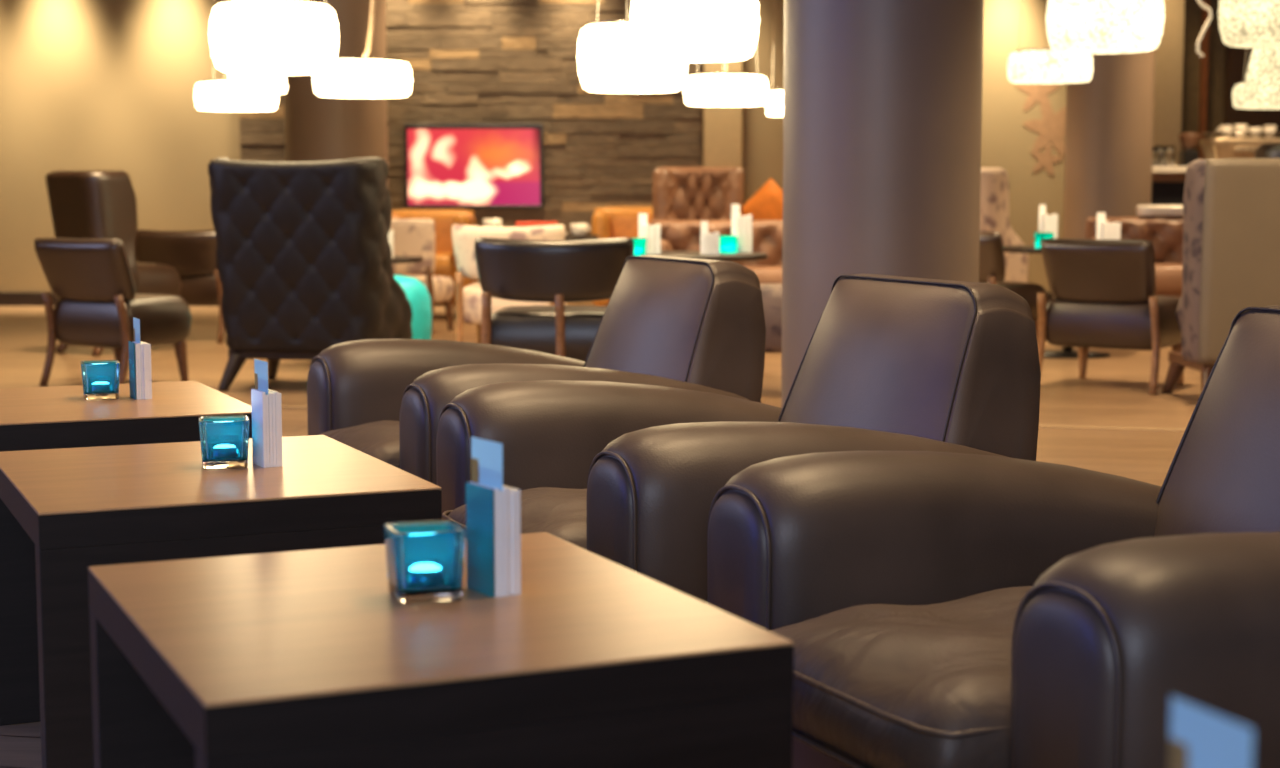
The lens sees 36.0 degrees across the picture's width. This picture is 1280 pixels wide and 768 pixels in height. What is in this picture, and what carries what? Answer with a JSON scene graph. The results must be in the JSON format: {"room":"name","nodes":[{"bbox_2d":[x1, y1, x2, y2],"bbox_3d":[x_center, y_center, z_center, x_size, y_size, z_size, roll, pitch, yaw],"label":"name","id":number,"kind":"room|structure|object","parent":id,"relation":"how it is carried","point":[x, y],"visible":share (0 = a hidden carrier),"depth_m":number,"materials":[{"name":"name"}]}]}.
{"room":"hotel lobby","nodes":[
{"label":"hotel lobby","id":0,"kind":"room"},
{"bbox_2d":[284,0,387,187],"bbox_3d":[-1.925,-2.175,12.444,0.643,3.600,0.643,0,6,0],"label":"column","id":1,"kind":"structure","parent":0,"point":[317,128],"depth_m":12.21,"materials":[{"name":"paint"}]},
{"bbox_2d":[239,0,702,305],"bbox_3d":[-1.224,-2.361,14.300,3.365,3.597,0.069,0,6,0],"label":"wall","id":2,"kind":"structure","parent":0,"point":[469,61],"depth_m":14.30,"materials":[{"name":"brown stone"}]},
{"bbox_2d":[404,124,542,207],"bbox_3d":[-1.204,-1.580,14.304,1.001,0.604,0.060,0,6,0],"label":"television","id":3,"kind":"object","parent":2,"relation":"attached to","point":[447,165],"visible":1,"depth_m":14.28,"materials":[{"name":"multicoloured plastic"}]},
{"bbox_2d":[0,0,1066,291],"bbox_3d":[0.600,-2.376,14.434,11.600,3.600,0.200,0,6,0],"label":"wall","id":4,"kind":"structure","parent":0,"point":[86,85],"depth_m":14.38,"materials":[{"name":"beige paint"}]},
{"bbox_2d":[0,292,1053,305],"bbox_3d":[0.600,-0.624,14.502,11.200,0.100,0.018,0,6,0],"label":"baseboard","id":5,"kind":"structure","parent":4,"relation":"attached to","point":[6,298],"depth_m":14.49,"materials":[{"name":"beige wood"}]},
{"bbox_2d":[703,60,742,168],"bbox_3d":[0.600,-2.360,14.275,0.284,3.600,0.120,0,6,0],"label":"trim","id":6,"kind":"structure","parent":4,"relation":"attached to","point":[722,125],"depth_m":14.27,"materials":[{"name":"beige paint"}]},
{"bbox_2d":[1016,83,1065,175],"bbox_3d":[2.984,-1.907,14.379,0.493,0.781,0.003,0,6,0],"label":"wall mural","id":7,"kind":"object","parent":4,"relation":"attached to","point":[1052,128],"visible":0.83,"depth_m":14.38,"materials":[{"name":"paint"}]},
{"bbox_2d":[1153,0,1184,165],"bbox_3d":[3.769,-2.354,14.210,0.231,3.600,0.250,0,6,0],"label":"trim","id":8,"kind":"structure","parent":4,"relation":"attached to","point":[1168,81],"depth_m":14.10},
{"bbox_2d":[1181,0,1225,150],"bbox_3d":[4.077,-2.361,14.285,0.341,3.600,0.100,0,6,0],"label":"trim","id":9,"kind":"structure","parent":4,"relation":"attached to","point":[1192,20],"depth_m":14.25,"materials":[{"name":"brown wood"}]},
{"bbox_2d":[1198,0,1209,158],"bbox_3d":[4.065,-2.353,14.205,0.043,3.600,0.060,0,6,0],"label":"trim","id":10,"kind":"structure","parent":4,"relation":"attached to","point":[1204,47],"depth_m":14.20,"materials":[{"name":"orange metal"}]},
{"bbox_2d":[0,306,1201,767],"bbox_3d":[0.600,0.326,6.114,11.600,0.100,17.500,0,6,0],"label":"floor","id":11,"kind":"structure","parent":0,"point":[1114,391],"depth_m":8.68,"materials":[{"name":"brown wood"}]},
{"bbox_2d":[34,238,191,385],"bbox_3d":[-2.338,-0.320,8.772,0.513,0.662,0.512,3,7,30],"label":"chair","id":12,"kind":"object","parent":11,"relation":"on","point":[92,280],"visible":0.98,"depth_m":8.62,"materials":[{"name":"brown leather"}]},
{"bbox_2d":[45,171,181,355],"bbox_3d":[-2.786,-0.650,10.544,0.481,0.972,0.672,5,7,38],"label":"chair","id":13,"kind":"object","parent":11,"relation":"on","point":[83,204],"visible":0.42,"depth_m":10.27,"materials":[{"name":"brown leather"}]},
{"bbox_2d":[0,381,251,451],"bbox_3d":[-1.126,0.258,4.051,0.568,0.450,0.663,-3,6,-24],"label":"coffee table","id":14,"kind":"object","parent":11,"relation":"on","point":[51,417],"visible":0.32,"depth_m":3.79,"materials":[{"name":"laminate"}]},
{"bbox_2d":[80,360,119,399],"bbox_3d":[-1.116,-0.009,4.080,0.077,0.075,0.077,-2,6,-17],"label":"candle holder","id":15,"kind":"object","parent":14,"relation":"on","point":[100,378],"visible":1,"depth_m":4.05,"materials":[{"name":"blue glass"}]},
{"bbox_2d":[128,317,151,399],"bbox_3d":[-1.035,-0.054,4.080,0.034,0.165,0.075,-3,6,-25],"label":"menu stand","id":16,"kind":"object","parent":14,"relation":"on","point":[140,375],"visible":1,"depth_m":4.05,"materials":[{"name":"white paper"}]},
{"bbox_2d":[136,229,224,342],"bbox_3d":[-2.561,-0.573,11.359,0.616,0.644,0.555,1,6,14],"label":"chair","id":17,"kind":"object","parent":11,"relation":"on","point":[192,254],"visible":0.43,"depth_m":11.12,"materials":[{"name":"brown leather"}]},
{"bbox_2d":[0,435,441,767],"bbox_3d":[-0.684,0.355,3.091,0.568,0.450,0.663,-3,6,-24],"label":"coffee table","id":18,"kind":"object","parent":11,"relation":"on","point":[64,512],"visible":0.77,"depth_m":2.82,"materials":[{"name":"laminate"}]},
{"bbox_2d":[199,415,249,468],"bbox_3d":[-0.652,0.091,3.095,0.077,0.075,0.077,-1,6,-12],"label":"candle holder","id":19,"kind":"object","parent":18,"relation":"on","point":[224,440],"visible":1,"depth_m":3.06,"materials":[{"name":"blue glass"}]},
{"bbox_2d":[251,359,282,467],"bbox_3d":[-0.590,0.045,3.106,0.031,0.165,0.073,-3,7,-28],"label":"menu stand","id":20,"kind":"object","parent":18,"relation":"on","point":[266,406],"visible":1,"depth_m":3.08,"materials":[{"name":"white paper"}]},
{"bbox_2d":[208,157,411,390],"bbox_3d":[-1.432,-0.484,8.690,0.797,1.016,0.674,1,6,12],"label":"chair","id":21,"kind":"object","parent":11,"relation":"on","point":[304,255],"visible":0.98,"depth_m":8.40,"materials":[{"name":"leather"}]},
{"bbox_2d":[392,256,422,263],"bbox_3d":[-1.434,-0.431,10.611,0.540,0.500,0.540,0,6,0],"label":"side table","id":22,"kind":"object","parent":11,"relation":"on","point":[397,259],"visible":0.19,"depth_m":10.44,"materials":[{"name":"black wood"}]},
{"bbox_2d":[388,230,393,257],"bbox_3d":[-1.348,-0.769,10.478,0.073,0.200,0.064,0,6,0],"label":"block","id":23,"kind":"object","parent":22,"relation":"on","point":[391,233],"visible":0.17,"depth_m":10.45,"materials":[{"name":"white paper"}]},
{"bbox_2d":[394,275,431,339],"bbox_3d":[-1.337,-0.318,9.768,0.610,0.444,0.610,0,6,0],"label":"pouf","id":24,"kind":"object","parent":11,"relation":"on","point":[417,294],"visible":0.12,"depth_m":9.63,"materials":[{"name":"teal fabric"}]},
{"bbox_2d":[390,218,454,335],"bbox_3d":[-1.342,-0.650,11.863,0.370,0.696,0.466,2,6,15],"label":"chair","id":25,"kind":"object","parent":11,"relation":"on","point":[412,237],"visible":0.51,"depth_m":11.64,"materials":[{"name":"fabric"}]},
{"bbox_2d":[392,209,476,319],"bbox_3d":[-1.424,-0.806,13.223,0.620,0.720,0.635,0,6,0],"label":"armchair","id":26,"kind":"object","parent":11,"relation":"on","point":[444,219],"visible":0.27,"depth_m":13.36,"materials":[{"name":"leather"}]},
{"bbox_2d":[88,532,793,767],"bbox_3d":[-0.245,0.454,2.118,0.568,0.450,0.663,-3,6,-24],"label":"coffee table","id":27,"kind":"object","parent":11,"relation":"on","point":[303,658],"visible":0.99,"depth_m":1.89,"materials":[{"name":"laminate"}]},
{"bbox_2d":[384,520,465,603],"bbox_3d":[-0.231,0.190,2.115,0.077,0.075,0.077,-2,6,-17],"label":"candle holder","id":28,"kind":"object","parent":27,"relation":"on","point":[425,559],"visible":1,"depth_m":2.08,"materials":[{"name":"blue glass"}]},
{"bbox_2d":[466,437,520,597],"bbox_3d":[-0.162,0.143,2.139,0.034,0.165,0.073,-4,7,-33],"label":"menu stand","id":29,"kind":"object","parent":27,"relation":"on","point":[493,528],"visible":1,"depth_m":2.12,"materials":[{"name":"white paper"}]},
{"bbox_2d":[452,224,566,342],"bbox_3d":[-0.638,-0.451,9.871,0.565,0.699,0.538,1,6,5],"label":"chair","id":30,"kind":"object","parent":11,"relation":"on","point":[468,298],"visible":0.31,"depth_m":9.67,"materials":[{"name":"fabric"}]},
{"bbox_2d":[307,255,765,484],"bbox_3d":[-0.273,0.051,4.825,1.011,0.706,1.024,-3,6,-24],"label":"armchair","id":31,"kind":"object","parent":11,"relation":"on","point":[695,324],"visible":0.34,"depth_m":4.75,"materials":[{"name":"leather"}]},
{"bbox_2d":[319,421,399,468],"bbox_3d":[-0.396,0.170,4.780,0.740,0.184,0.545,-3,6,-24],"label":"seat cushion","id":32,"kind":"object","parent":31,"relation":"on","point":[379,440],"depth_m":4.60,"materials":[{"name":"leather"}]},
{"bbox_2d":[474,237,633,361],"bbox_3d":[-0.324,-0.231,7.733,0.616,0.692,0.536,0,6,3],"label":"chair","id":33,"kind":"object","parent":11,"relation":"on","point":[559,272],"visible":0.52,"depth_m":7.51,"materials":[{"name":"leather"}]},
{"bbox_2d":[565,234,597,239],"bbox_3d":[-0.599,-0.551,11.302,0.720,0.600,0.720,0,6,0],"label":"side table","id":34,"kind":"object","parent":11,"relation":"on","point":[567,236],"visible":0.14,"depth_m":11.06,"materials":[{"name":"black wood"}]},
{"bbox_2d":[483,219,501,226],"bbox_3d":[-0.838,-0.892,11.215,0.113,0.095,0.113,0,6,-3],"label":"cup","id":35,"kind":"object","parent":34,"relation":"on","point":[486,222],"visible":0.52,"depth_m":11.17,"materials":[{"name":"white ceramic"}]},
{"bbox_2d":[515,222,556,226],"bbox_3d":[-0.599,-0.902,11.417,0.240,0.075,0.100,0,6,0],"label":"box","id":36,"kind":"object","parent":34,"relation":"on","point":[517,224],"visible":0.42,"depth_m":11.37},
{"bbox_2d":[570,223,590,235],"bbox_3d":[-0.341,-0.870,11.121,0.103,0.070,0.103,1,6,13],"label":"cup","id":37,"kind":"object","parent":34,"relation":"on","point":[577,229],"visible":1,"depth_m":11.09,"materials":[{"name":"white ceramic"}]},
{"bbox_2d":[592,207,652,305],"bbox_3d":[-0.054,-0.834,13.422,0.540,0.735,0.635,0,6,0],"label":"armchair","id":38,"kind":"object","parent":11,"relation":"on","point":[607,222],"visible":0.21,"depth_m":13.56,"materials":[{"name":"leather"}]},
{"bbox_2d":[652,167,743,219],"bbox_3d":[0.345,-0.851,12.334,0.621,1.012,0.675,1,6,8],"label":"chair","id":39,"kind":"object","parent":11,"relation":"on","point":[678,193],"visible":0.38,"depth_m":12.51,"materials":[{"name":"brown leather"}]},
{"bbox_2d":[646,251,767,261],"bbox_3d":[0.202,-0.333,9.314,0.800,0.565,0.800,0,6,0],"label":"side table","id":40,"kind":"object","parent":11,"relation":"on","point":[739,256],"visible":0.21,"depth_m":9.05,"materials":[{"name":"black wood"}]},
{"bbox_2d":[632,238,646,255],"bbox_3d":[-0.014,-0.628,9.033,0.080,0.080,0.080,-1,6,-11],"label":"candle holder","id":41,"kind":"object","parent":40,"relation":"on","point":[640,244],"visible":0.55,"depth_m":9.00,"materials":[{"name":"teal glass"}]},
{"bbox_2d":[638,213,660,253],"bbox_3d":[0.045,-0.703,9.228,0.104,0.190,0.064,0,6,0],"label":"block","id":42,"kind":"object","parent":40,"relation":"on","point":[652,233],"visible":0.88,"depth_m":9.20,"materials":[{"name":"white paper"}]},
{"bbox_2d":[700,221,718,254],"bbox_3d":[0.324,-0.676,9.130,0.086,0.155,0.064,0,6,0],"label":"block","id":43,"kind":"object","parent":40,"relation":"on","point":[709,242],"visible":1,"depth_m":9.11,"materials":[{"name":"white paper"}]},
{"bbox_2d":[719,236,737,252],"bbox_3d":[0.421,-0.668,9.431,0.080,0.080,0.080,-1,6,-11],"label":"glass","id":44,"kind":"object","parent":40,"relation":"on","point":[727,244],"visible":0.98,"depth_m":9.39,"materials":[{"name":"teal glass"}]},
{"bbox_2d":[731,204,751,251],"bbox_3d":[0.489,-0.748,9.475,0.098,0.230,0.064,0,6,0],"label":"block","id":45,"kind":"object","parent":40,"relation":"on","point":[741,226],"visible":0.97,"depth_m":9.45,"materials":[{"name":"white paper"}]},
{"bbox_2d":[651,220,782,283],"bbox_3d":[0.616,-0.560,10.943,1.140,0.689,0.708,0,6,0],"label":"sofa","id":46,"kind":"object","parent":11,"relation":"on","point":[676,235],"visible":0.16,"depth_m":11.08,"materials":[{"name":"brown leather"}]},
{"bbox_2d":[250,405,1184,430],"bbox_3d":[0.087,0.125,7.579,5.400,0.004,0.040,1,6,13],"label":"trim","id":47,"kind":"structure","parent":11,"relation":"on","point":[1040,426],"depth_m":7.22,"materials":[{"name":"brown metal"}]},
{"bbox_2d":[436,274,1040,602],"bbox_3d":[0.170,0.160,3.745,1.011,0.706,1.024,-3,6,-24],"label":"armchair","id":48,"kind":"object","parent":11,"relation":"on","point":[629,475],"visible":0.55,"depth_m":3.66,"materials":[{"name":"leather"}]},
{"bbox_2d":[448,487,586,549],"bbox_3d":[0.047,0.280,3.701,0.740,0.184,0.545,-3,6,-24],"label":"seat cushion","id":49,"kind":"object","parent":48,"relation":"on","point":[560,512],"depth_m":3.52,"materials":[{"name":"leather"}]},
{"bbox_2d":[760,283,781,352],"bbox_3d":[0.677,-0.324,8.399,0.555,0.743,0.534,2,6,15],"label":"chair","id":50,"kind":"object","parent":11,"relation":"on","point":[771,293],"visible":0.03,"depth_m":8.21,"materials":[{"name":"fabric"}]},
{"bbox_2d":[707,305,1279,767],"bbox_3d":[0.682,0.268,2.680,1.011,0.706,1.024,-3,6,-24],"label":"armchair","id":51,"kind":"object","parent":11,"relation":"on","point":[937,609],"visible":0.88,"depth_m":2.57,"materials":[{"name":"leather"}]},
{"bbox_2d":[770,586,1032,767],"bbox_3d":[0.559,0.387,2.636,0.740,0.184,0.545,-3,6,-24],"label":"seat cushion","id":52,"kind":"object","parent":51,"relation":"on","point":[885,676],"depth_m":2.46,"materials":[{"name":"leather"}]},
{"bbox_2d":[980,168,1028,282],"bbox_3d":[2.033,-0.835,12.229,0.624,1.002,0.674,3,7,30],"label":"chair","id":53,"kind":"object","parent":11,"relation":"on","point":[994,196],"visible":0.09,"depth_m":11.89,"materials":[{"name":"fabric"}]},
{"bbox_2d":[979,232,1048,338],"bbox_3d":[1.712,-0.444,9.976,0.565,0.665,0.555,6,8,45],"label":"chair","id":54,"kind":"object","parent":11,"relation":"on","point":[992,270],"visible":0.24,"depth_m":9.66,"materials":[{"name":"brown leather"}]},
{"bbox_2d":[1003,245,1109,358],"bbox_3d":[2.240,-0.433,10.309,0.720,0.565,0.720,0,6,0],"label":"side table","id":55,"kind":"object","parent":11,"relation":"on","point":[1065,352],"visible":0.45,"depth_m":10.20,"materials":[{"name":"black wood"}]},
{"bbox_2d":[1034,232,1053,247],"bbox_3d":[2.064,-0.734,10.077,0.080,0.080,0.080,-1,6,-11],"label":"glass","id":56,"kind":"object","parent":55,"relation":"on","point":[1038,236],"visible":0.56,"depth_m":10.04,"materials":[{"name":"teal glass"}]},
{"bbox_2d":[1039,205,1057,238],"bbox_3d":[2.126,-0.824,10.271,0.086,0.220,0.064,0,6,0],"label":"block","id":57,"kind":"object","parent":55,"relation":"on","point":[1047,223],"visible":0.5,"depth_m":10.24,"materials":[{"name":"white paper"}]},
{"bbox_2d":[1096,213,1120,239],"bbox_3d":[2.417,-0.794,10.174,0.110,0.180,0.064,0,6,0],"label":"block","id":58,"kind":"object","parent":55,"relation":"on","point":[1104,230],"visible":0.6,"depth_m":10.15,"materials":[{"name":"white paper"}]},
{"bbox_2d":[1037,238,1183,393],"bbox_3d":[2.094,-0.315,8.722,0.563,0.662,0.596,4,7,32],"label":"chair","id":59,"kind":"object","parent":11,"relation":"on","point":[1103,291],"visible":0.95,"depth_m":8.52,"materials":[{"name":"brown leather"}]},
{"bbox_2d":[1085,217,1182,297],"bbox_3d":[3.110,-0.605,11.341,1.020,0.699,0.709,0,6,0],"label":"sofa","id":60,"kind":"object","parent":11,"relation":"on","point":[1165,233],"visible":0.23,"depth_m":11.47,"materials":[{"name":"brown leather"}]},
{"bbox_2d":[1136,205,1182,216],"bbox_3d":[3.069,-1.017,11.586,0.300,0.070,0.200,0,6,0],"label":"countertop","id":61,"kind":"structure","parent":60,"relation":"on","point":[1141,210],"depth_m":11.49,"materials":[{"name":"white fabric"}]},
{"bbox_2d":[1151,166,1186,204],"bbox_3d":[3.902,-0.946,13.172,1.186,1.008,0.600,0,6,0],"label":"counter","id":62,"kind":"object","parent":11,"relation":"on","point":[1168,182],"depth_m":12.94,"materials":[{"name":"brown wood"}]},
{"bbox_2d":[1152,146,1153,165],"bbox_3d":[3.341,-1.494,12.935,0.064,0.130,0.063,0,6,0],"label":"drinking glass","id":63,"kind":"object","parent":62,"relation":"on","point":[1153,146],"visible":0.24,"depth_m":12.91,"materials":[{"name":"white"}]},
{"bbox_2d":[1155,146,1164,165],"bbox_3d":[3.409,-1.494,12.935,0.064,0.130,0.063,0,6,0],"label":"drinking glass","id":64,"kind":"object","parent":62,"relation":"on","point":[1159,151],"visible":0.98,"depth_m":12.91,"materials":[{"name":"white"}]},
{"bbox_2d":[1152,173,1185,181],"bbox_3d":[3.922,-1.378,13.168,1.146,0.056,0.440,0,6,0],"label":"shelf","id":65,"kind":"object","parent":62,"relation":"attached to","point":[1156,177],"depth_m":12.95,"materials":[{"name":"brown wood"}]},
{"bbox_2d":[1152,166,1186,172],"bbox_3d":[3.902,-1.425,13.123,1.186,0.045,0.600,0,6,0],"label":"countertop","id":66,"kind":"structure","parent":62,"relation":"on","point":[1155,169],"depth_m":12.83,"materials":[{"name":"beige stone"}]},
{"bbox_2d":[1165,146,1174,165],"bbox_3d":[3.477,-1.494,12.935,0.064,0.130,0.063,0,6,0],"label":"drinking glass","id":67,"kind":"object","parent":62,"relation":"on","point":[1170,150],"visible":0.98,"depth_m":12.91,"materials":[{"name":"white"}]},
{"bbox_2d":[1178,132,1200,165],"bbox_3d":[3.622,-1.548,13.010,0.144,0.222,0.144,0,6,0],"label":"coffee grinder","id":68,"kind":"object","parent":62,"relation":"on","point":[1189,141],"visible":0.86,"depth_m":12.95,"materials":[{"name":"black plastic"}]},
{"bbox_2d":[1199,132,1279,158],"bbox_3d":[3.960,-1.539,12.948,0.500,0.217,0.355,0,6,0],"label":"coffee machine","id":69,"kind":"object","parent":62,"relation":"on","point":[1212,148],"visible":0.63,"depth_m":12.80,"materials":[{"name":"metal"}]},
{"bbox_2d":[1217,127,1232,137],"bbox_3d":[3.824,-1.641,12.880,0.088,0.070,0.088,6,8,45],"label":"cup","id":70,"kind":"object","parent":69,"relation":"on","point":[1222,129],"visible":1,"depth_m":12.85,"materials":[{"name":"white ceramic"}]},
{"bbox_2d":[1233,124,1247,137],"bbox_3d":[3.920,-1.651,12.879,0.088,0.090,0.088,-6,8,-45],"label":"cup","id":71,"kind":"object","parent":69,"relation":"on","point":[1238,127],"visible":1,"depth_m":12.85,"materials":[{"name":"white ceramic"}]},
{"bbox_2d":[1247,127,1261,137],"bbox_3d":[4.016,-1.641,12.880,0.088,0.070,0.088,6,8,45],"label":"cup","id":72,"kind":"object","parent":69,"relation":"on","point":[1251,129],"visible":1,"depth_m":12.85,"materials":[{"name":"white ceramic"}]},
{"bbox_2d":[1262,127,1276,137],"bbox_3d":[4.111,-1.641,12.880,0.088,0.070,0.088,6,8,45],"label":"cup","id":73,"kind":"object","parent":69,"relation":"on","point":[1266,129],"visible":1,"depth_m":12.85,"materials":[{"name":"white ceramic"}]},
{"bbox_2d":[1162,158,1279,393],"bbox_3d":[2.577,-0.424,8.155,0.718,1.004,0.648,0,6,-2],"label":"chair","id":74,"kind":"object","parent":11,"relation":"on","point":[1231,207],"visible":0.8,"depth_m":7.83,"materials":[{"name":"fabric"}]},
{"bbox_2d":[1254,143,1279,157],"bbox_3d":[3.320,-0.662,10.023,0.669,1.102,0.684,-1,6,-5],"label":"chair","id":75,"kind":"object","parent":11,"relation":"on","point":[1265,150],"visible":0.02,"depth_m":9.69,"materials":[{"name":"fabric"}]},
{"bbox_3d":[1.099,-0.852,13.573,1.100,0.740,0.580,0,6,0],"label":"bench","id":76,"kind":"object","parent":11,"relation":"on","visible":0},
{"bbox_2d":[743,179,782,219],"bbox_3d":[0.880,-1.144,13.282,0.481,0.481,0.119,0,6,0],"label":"cushion","id":77,"kind":"object","parent":76,"relation":"on","point":[767,203],"visible":0.36,"depth_m":13.23,"materials":[{"name":"orange fabric"}]},
{"bbox_3d":[0.205,0.558,1.092,0.568,0.450,0.663,-3,6,-24],"label":"coffee table","id":78,"kind":"object","parent":11,"relation":"on","visible":0},
{"bbox_2d":[1169,696,1253,767],"bbox_3d":[0.303,0.254,1.041,0.034,0.165,0.074,-2,6,-20],"label":"menu card","id":79,"kind":"object","parent":78,"relation":"on","point":[1200,737],"visible":1,"depth_m":1.04,"materials":[{"name":"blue paper"}]},
{"bbox_2d":[781,0,983,407],"bbox_3d":[0.803,-1.570,6.475,0.653,3.600,0.653,0,6,0],"label":"column","id":80,"kind":"structure","parent":0,"point":[882,103],"depth_m":6.28,"materials":[{"name":"paint"}]},
{"bbox_2d":[1063,49,1154,238],"bbox_3d":[2.927,-2.155,12.245,0.532,3.600,0.532,0,6,0],"label":"column","id":81,"kind":"structure","parent":0,"point":[1109,132],"depth_m":12.09,"materials":[{"name":"paint"}]},
{"bbox_2d":[1223,45,1279,137],"bbox_3d":[5.212,-2.356,14.235,1.976,3.600,0.200,0,6,0],"label":"wall","id":82,"kind":"structure","parent":0,"point":[1235,64],"depth_m":14.18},
{"bbox_3d":[0.600,-3.355,5.741,11.600,0.100,17.500,0,6,0],"label":"ceiling","id":83,"kind":"structure","parent":0,"visible":0},
{"bbox_2d":[194,6,277,110],"bbox_3d":[-1.986,-2.517,9.595,0.407,2.346,0.407,0,6,0],"label":"pendant lamp","id":84,"kind":"object","parent":83,"relation":"hanging from","point":[209,95],"visible":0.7,"depth_m":9.54,"materials":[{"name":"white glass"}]},
{"bbox_2d":[227,73,287,93],"bbox_3d":[-1.788,-2.496,9.094,0.278,2.286,0.279,0,6,0],"label":"pendant lamp","id":85,"kind":"object","parent":83,"relation":"hanging from","point":[237,83],"visible":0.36,"depth_m":9.10,"materials":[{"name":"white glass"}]},
{"bbox_2d":[209,0,338,74],"bbox_3d":[-1.612,-2.480,8.594,0.561,2.217,0.562,0,6,0],"label":"pendant lamp","id":86,"kind":"object","parent":83,"relation":"hanging from","point":[264,37],"visible":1,"depth_m":8.47,"materials":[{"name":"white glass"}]},
{"bbox_2d":[313,0,411,97],"bbox_3d":[-1.282,-2.477,8.996,0.455,2.304,0.455,0,6,0],"label":"pendant lamp","id":87,"kind":"object","parent":83,"relation":"hanging from","point":[364,77],"visible":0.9,"depth_m":8.92,"materials":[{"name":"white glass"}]},
{"bbox_2d":[577,0,687,92],"bbox_3d":[-0.031,-2.414,8.399,0.478,2.309,0.479,0,6,0],"label":"pendant lamp","id":88,"kind":"object","parent":83,"relation":"hanging from","point":[608,60],"visible":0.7,"depth_m":8.32,"materials":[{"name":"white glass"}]},
{"bbox_2d":[630,0,759,61],"bbox_3d":[0.217,-2.390,7.698,0.511,2.216,0.510,0,6,0],"label":"pendant lamp","id":89,"kind":"object","parent":83,"relation":"hanging from","point":[661,30],"visible":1,"depth_m":7.60,"materials":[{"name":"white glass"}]},
{"bbox_2d":[683,46,767,105],"bbox_3d":[0.414,-2.505,9.396,0.410,2.329,0.410,0,6,0],"label":"pendant lamp","id":90,"kind":"object","parent":83,"relation":"hanging from","point":[700,89],"visible":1,"depth_m":9.34,"materials":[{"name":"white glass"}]},
{"bbox_2d":[766,0,783,116],"bbox_3d":[0.777,-2.596,10.391,0.218,2.348,0.216,0,6,0],"label":"pendant lamp","id":91,"kind":"object","parent":83,"relation":"hanging from","point":[774,105],"visible":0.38,"depth_m":10.43,"materials":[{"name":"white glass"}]},
{"bbox_2d":[1007,0,1092,83],"bbox_3d":[2.015,-2.585,9.589,0.415,2.209,0.415,0,6,0],"label":"pendant lamp","id":92,"kind":"object","parent":83,"relation":"hanging from","point":[1045,65],"visible":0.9,"depth_m":9.53,"materials":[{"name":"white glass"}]},
{"bbox_2d":[1046,0,1164,53],"bbox_3d":[2.047,-2.526,8.589,0.510,2.125,0.507,0,6,0],"label":"pendant lamp","id":93,"kind":"object","parent":83,"relation":"hanging from","point":[1073,26],"visible":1,"depth_m":8.49,"materials":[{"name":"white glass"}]},
{"bbox_2d":[1196,0,1212,57],"bbox_3d":[2.535,-2.524,8.790,0.087,2.116,0.018,0,6,0],"label":"hanging cable","id":94,"kind":"object","parent":83,"relation":"hanging from","point":[1200,2],"visible":1,"depth_m":8.88,"materials":[{"name":"white plastic"}]},
{"bbox_2d":[1218,0,1279,47],"bbox_3d":[2.753,-2.512,8.389,0.513,2.113,0.512,0,6,0],"label":"pendant lamp","id":95,"kind":"object","parent":83,"relation":"hanging from","point":[1242,23],"visible":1,"depth_m":8.34,"materials":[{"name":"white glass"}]},
{"bbox_2d":[1232,48,1279,109],"bbox_3d":[3.095,-2.498,9.397,0.465,2.344,0.464,0,6,0],"label":"pendant lamp","id":96,"kind":"object","parent":83,"relation":"hanging from","point":[1237,92],"visible":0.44,"depth_m":9.50,"materials":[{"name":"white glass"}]},
{"bbox_2d":[1242,48,1279,106],"bbox_3d":[2.881,-2.430,8.799,0.303,2.358,0.302,0,6,0],"label":"pendant lamp","id":97,"kind":"object","parent":83,"relation":"hanging from","point":[1262,79],"visible":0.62,"depth_m":8.81,"materials":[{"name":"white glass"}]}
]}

